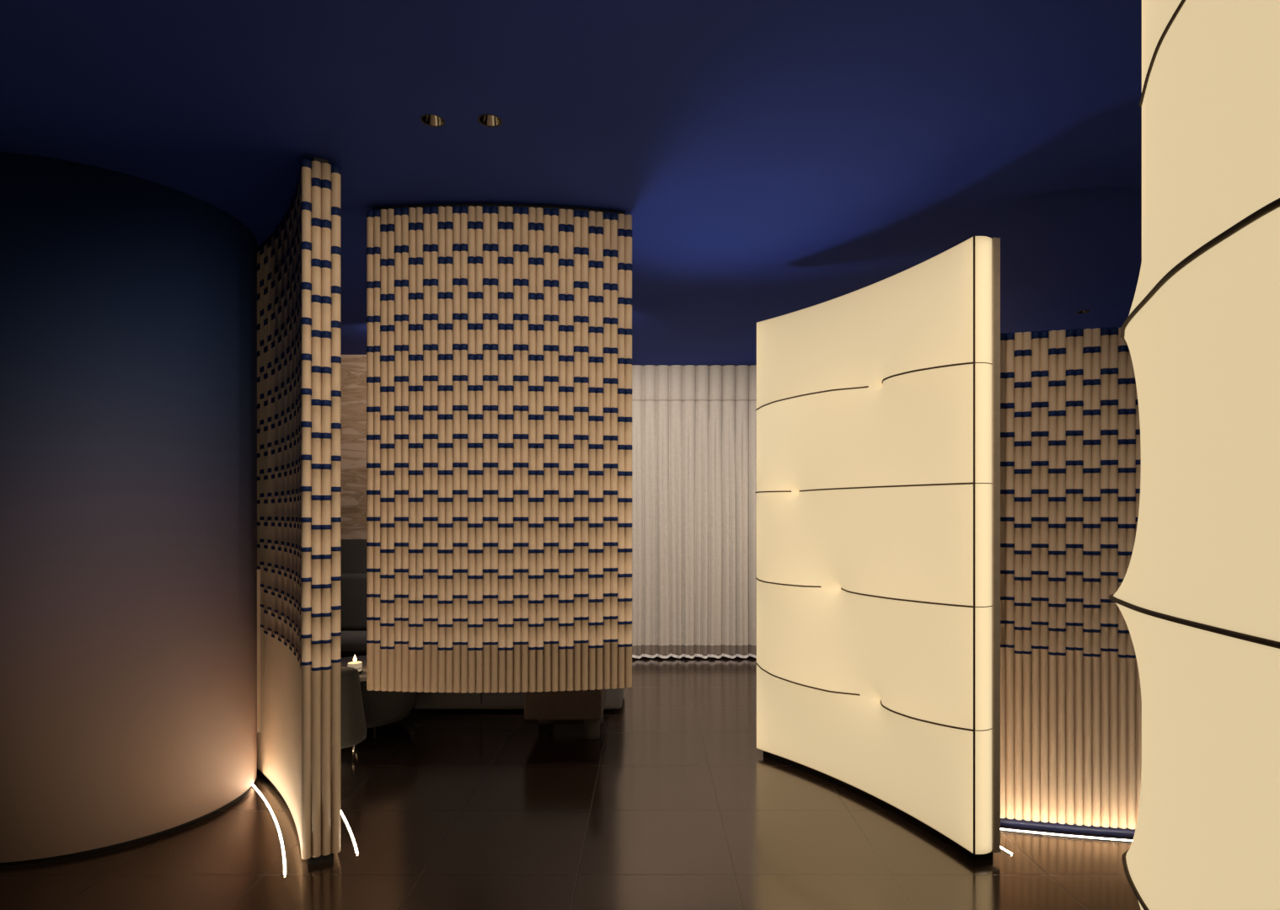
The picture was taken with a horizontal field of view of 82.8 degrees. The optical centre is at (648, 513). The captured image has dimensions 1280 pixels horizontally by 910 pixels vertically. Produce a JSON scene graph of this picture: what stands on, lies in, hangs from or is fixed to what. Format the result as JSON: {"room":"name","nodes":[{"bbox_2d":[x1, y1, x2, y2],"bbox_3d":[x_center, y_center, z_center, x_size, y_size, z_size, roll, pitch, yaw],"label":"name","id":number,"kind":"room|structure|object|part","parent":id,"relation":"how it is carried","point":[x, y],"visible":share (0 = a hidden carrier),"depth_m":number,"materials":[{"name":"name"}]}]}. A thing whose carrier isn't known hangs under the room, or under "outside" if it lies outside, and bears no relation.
{"room":"restaurant interior","nodes":[
{"label":"restaurant interior","id":0,"kind":"room"},
{"bbox_2d":[340,354,366,539],"bbox_3d":[-3.200,-0.593,6.735,2.000,1.634,0.630,0,0,0],"label":"stone wall","id":1,"kind":"structure","parent":0,"point":[353,367],"depth_m":6.42,"materials":[{"name":"brown stone"}]},
{"bbox_2d":[340,539,366,573],"bbox_3d":[-3.200,0.802,6.735,2.000,1.156,0.630,0,0,0],"label":"lining","id":2,"kind":"object","parent":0,"point":[353,553],"depth_m":6.42,"materials":[{"name":"grey fabric"}]},
{"bbox_2d":[0,656,1140,909],"bbox_3d":[0.000,1.430,2.225,8.400,0.100,9.650,0,0,0],"label":"floor","id":3,"kind":"structure","parent":0,"point":[676,804],"depth_m":3.08,"materials":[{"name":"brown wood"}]},
{"bbox_2d":[0,151,257,866],"bbox_3d":[-2.635,-0.015,3.480,1.330,2.790,1.330,0,0,0],"label":"curved wall","id":4,"kind":"structure","parent":3,"relation":"on","point":[128,303],"depth_m":3.00,"materials":[{"name":"paint"}]},
{"bbox_2d":[251,783,287,876],"bbox_3d":[-1.851,1.378,3.431,0.097,0.004,1.620,0,0,-38],"label":"light strip","id":5,"kind":"object","parent":3,"relation":"on","point":[284,861],"visible":0.71,"depth_m":3.16,"materials":[{"name":"white plastic"}]},
{"bbox_2d":[257,157,341,864],"bbox_3d":[-1.766,-0.015,3.527,0.228,2.790,1.677,0,0,-39],"label":"screen","id":6,"kind":"object","parent":3,"relation":"on","point":[299,289],"visible":0.85,"depth_m":2.96,"materials":[{"name":"brown wood"}]},
{"bbox_3d":[-2.168,0.715,3.908,0.360,0.850,0.033,0,0,44],"label":"service panel","id":7,"kind":"part","parent":6,"relation":"part of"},
{"bbox_3d":[-1.766,-1.397,3.534,0.127,0.025,1.615,0,0,-38],"label":"head rail","id":8,"kind":"part","parent":6,"relation":"part of","materials":[{"name":"brown wood"}]},
{"bbox_2d":[340,808,359,855],"bbox_3d":[-1.662,1.378,3.617,0.096,0.004,1.661,0,0,-38],"label":"light strip","id":9,"kind":"object","parent":3,"relation":"on","point":[342,815],"visible":0.31,"depth_m":3.13,"materials":[{"name":"white plastic"}]},
{"bbox_2d":[340,573,366,658],"bbox_3d":[-2.880,0.935,6.010,2.440,0.830,0.780,0,0,0],"label":"bench sofa","id":10,"kind":"object","parent":3,"relation":"on","point":[353,586],"visible":0.02,"depth_m":6.18,"materials":[{"name":"grey fabric"}]},
{"bbox_2d":[340,629,366,652],"bbox_3d":[-2.880,1.036,6.000,2.440,0.077,0.760,0,0,0],"label":"seat cushion","id":11,"kind":"object","parent":10,"relation":"on","point":[351,640],"depth_m":5.71,"materials":[{"name":"grey fabric"}]},
{"bbox_3d":[-2.880,0.755,6.290,2.440,0.470,0.220,0,0,0],"label":"backrest","id":12,"kind":"part","parent":10,"relation":"part of","materials":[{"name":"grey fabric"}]},
{"bbox_2d":[340,666,366,760],"bbox_3d":[-1.790,1.134,4.130,0.344,0.492,0.344,0,0,0],"label":"armchair","id":13,"kind":"object","parent":3,"relation":"on","point":[353,727],"visible":0.46,"depth_m":4.06,"materials":[{"name":"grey fabric"}]},
{"bbox_3d":[-1.657,1.335,4.070,0.015,0.090,0.012,0,0,0],"label":"leg","id":14,"kind":"part","parent":13,"relation":"part of","materials":[{"name":"metal"}]},
{"bbox_2d":[340,655,416,738],"bbox_3d":[-1.860,1.181,4.680,0.720,0.401,0.720,0,0,0],"label":"armchair","id":15,"kind":"object","parent":3,"relation":"on","point":[381,708],"visible":0.24,"depth_m":4.46,"materials":[{"name":"charcoal upholstery"},{"name":"metal"}]},
{"bbox_2d":[347,655,362,674],"bbox_3d":[-1.803,0.921,4.450,0.088,0.116,0.088,0,0,0],"label":"candle","id":16,"kind":"object","parent":15,"relation":"on","point":[357,665],"visible":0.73,"depth_m":4.44,"materials":[{"name":"white wax"}]},
{"bbox_2d":[347,661,362,671],"bbox_3d":[-1.803,0.937,4.450,0.084,0.052,0.084,0,0,0],"label":"glass cup","id":17,"kind":"object","parent":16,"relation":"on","point":[357,665],"depth_m":4.43,"materials":[{"name":"glass"}]},
{"bbox_3d":[-1.694,1.343,4.483,0.012,0.077,0.027,0,0,-40],"label":"leg","id":18,"kind":"part","parent":15,"relation":"part of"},
{"bbox_2d":[413,687,624,712],"bbox_3d":[-0.902,1.170,5.298,1.435,0.420,0.645,0,0,0],"label":"upholstered bench","id":19,"kind":"object","parent":3,"relation":"on","point":[437,701],"visible":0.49,"depth_m":4.98,"materials":[{"name":"grey fabric"}]},
{"bbox_2d":[524,688,606,739],"bbox_3d":[-0.520,1.165,4.640,0.470,0.430,0.520,0,0,0],"label":"ottoman","id":20,"kind":"object","parent":3,"relation":"on","point":[587,705],"visible":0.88,"depth_m":4.38,"materials":[{"name":"brown fabric"}]},
{"bbox_2d":[755,235,1000,859],"bbox_3d":[0.997,0.141,3.524,0.320,2.477,1.507,0,0,-30],"label":"fabric panel","id":21,"kind":"object","parent":3,"relation":"on","point":[878,409],"visible":1,"depth_m":3.21,"materials":[{"name":"beige fabric"}]},
{"bbox_3d":[1.026,1.341,3.544,0.170,0.007,1.485,0,0,-27],"label":"rail","id":22,"kind":"part","parent":21,"relation":"part of","materials":[{"name":"beige fabric"}]},
{"bbox_3d":[1.026,-1.095,3.544,0.170,0.005,1.485,0,0,-27],"label":"rail","id":23,"kind":"part","parent":21,"relation":"part of","materials":[{"name":"beige fabric"}]},
{"bbox_3d":[1.378,0.123,2.897,0.030,2.441,0.033,0,0,-14],"label":"edge trim","id":24,"kind":"part","parent":21,"relation":"part of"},
{"bbox_2d":[1000,846,1013,855],"bbox_3d":[1.187,1.378,3.585,0.092,0.004,1.415,0,0,-27],"label":"light strip","id":25,"kind":"object","parent":3,"relation":"on","point":[1001,848],"visible":0.06,"depth_m":2.96,"materials":[{"name":"white plastic"}]},
{"bbox_2d":[1000,828,1132,842],"bbox_3d":[2.102,1.378,3.065,1.196,0.004,0.054,0,0,9],"label":"light strip","id":26,"kind":"object","parent":3,"relation":"on","point":[1001,829],"visible":0.38,"depth_m":3.10,"materials":[{"name":"white plastic"}]},
{"bbox_2d":[1000,326,1141,836],"bbox_3d":[2.129,0.290,3.172,1.162,2.180,0.174,0,0,9],"label":"screen","id":27,"kind":"object","parent":3,"relation":"on","point":[1071,698],"visible":0.48,"depth_m":3.15,"materials":[{"name":"brown wood"}]},
{"bbox_2d":[1108,0,1279,909],"bbox_3d":[0.856,0.049,0.734,0.383,2.662,1.468,0,0,5],"label":"fabric panel","id":28,"kind":"object","parent":3,"relation":"on","point":[1197,598],"visible":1,"depth_m":0.98,"materials":[{"name":"beige fabric"}]},
{"bbox_2d":[0,0,1141,366],"bbox_3d":[0.000,-1.490,2.225,8.400,0.160,9.650,0,0,0],"label":"ceiling","id":29,"kind":"structure","parent":0,"point":[767,159],"depth_m":2.60,"materials":[{"name":"blue paint"}]},
{"bbox_2d":[420,113,444,127],"bbox_3d":[-0.774,-1.446,2.600,0.086,0.076,0.086,0,0,0],"label":"recessed light","id":30,"kind":"object","parent":29,"relation":"in","point":[430,120],"visible":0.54,"depth_m":2.63,"materials":[{"name":"silver metal"}]},
{"bbox_2d":[477,113,502,127],"bbox_3d":[-0.569,-1.446,2.600,0.086,0.076,0.086,0,0,0],"label":"recessed light","id":31,"kind":"object","parent":29,"relation":"in","point":[489,120],"visible":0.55,"depth_m":2.63,"materials":[{"name":"silver metal"}]},
{"bbox_2d":[366,203,631,692],"bbox_3d":[-0.686,-0.301,3.371,1.219,2.217,0.205,0,0,-2],"label":"screen","id":32,"kind":"object","parent":29,"relation":"hanging from","point":[499,336],"visible":1,"depth_m":3.29,"materials":[{"name":"brown wood"}]},
{"bbox_3d":[-0.686,-1.399,3.370,1.151,0.022,0.141,0,0,-2],"label":"head rail","id":33,"kind":"part","parent":32,"relation":"part of","materials":[{"name":"brown wood"}]},
{"bbox_2d":[631,364,756,658],"bbox_3d":[1.548,-0.021,6.888,3.706,2.779,0.081,0,0,0],"label":"pleated curtain","id":34,"kind":"object","parent":29,"relation":"hanging from","point":[694,426],"visible":0.33,"depth_m":6.87,"materials":[{"name":"fabric"}]},
{"bbox_3d":[1.544,1.349,6.887,3.698,0.041,0.079,0,0,0],"label":"hem trim","id":35,"kind":"part","parent":34,"relation":"part of","materials":[{"name":"white fabric"}]},
{"bbox_2d":[1076,310,1090,313],"bbox_3d":[3.030,-1.446,5.060,0.086,0.076,0.086,0,0,0],"label":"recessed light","id":36,"kind":"object","parent":29,"relation":"in","point":[1082,311],"visible":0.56,"depth_m":5.09,"materials":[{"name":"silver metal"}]}
]}

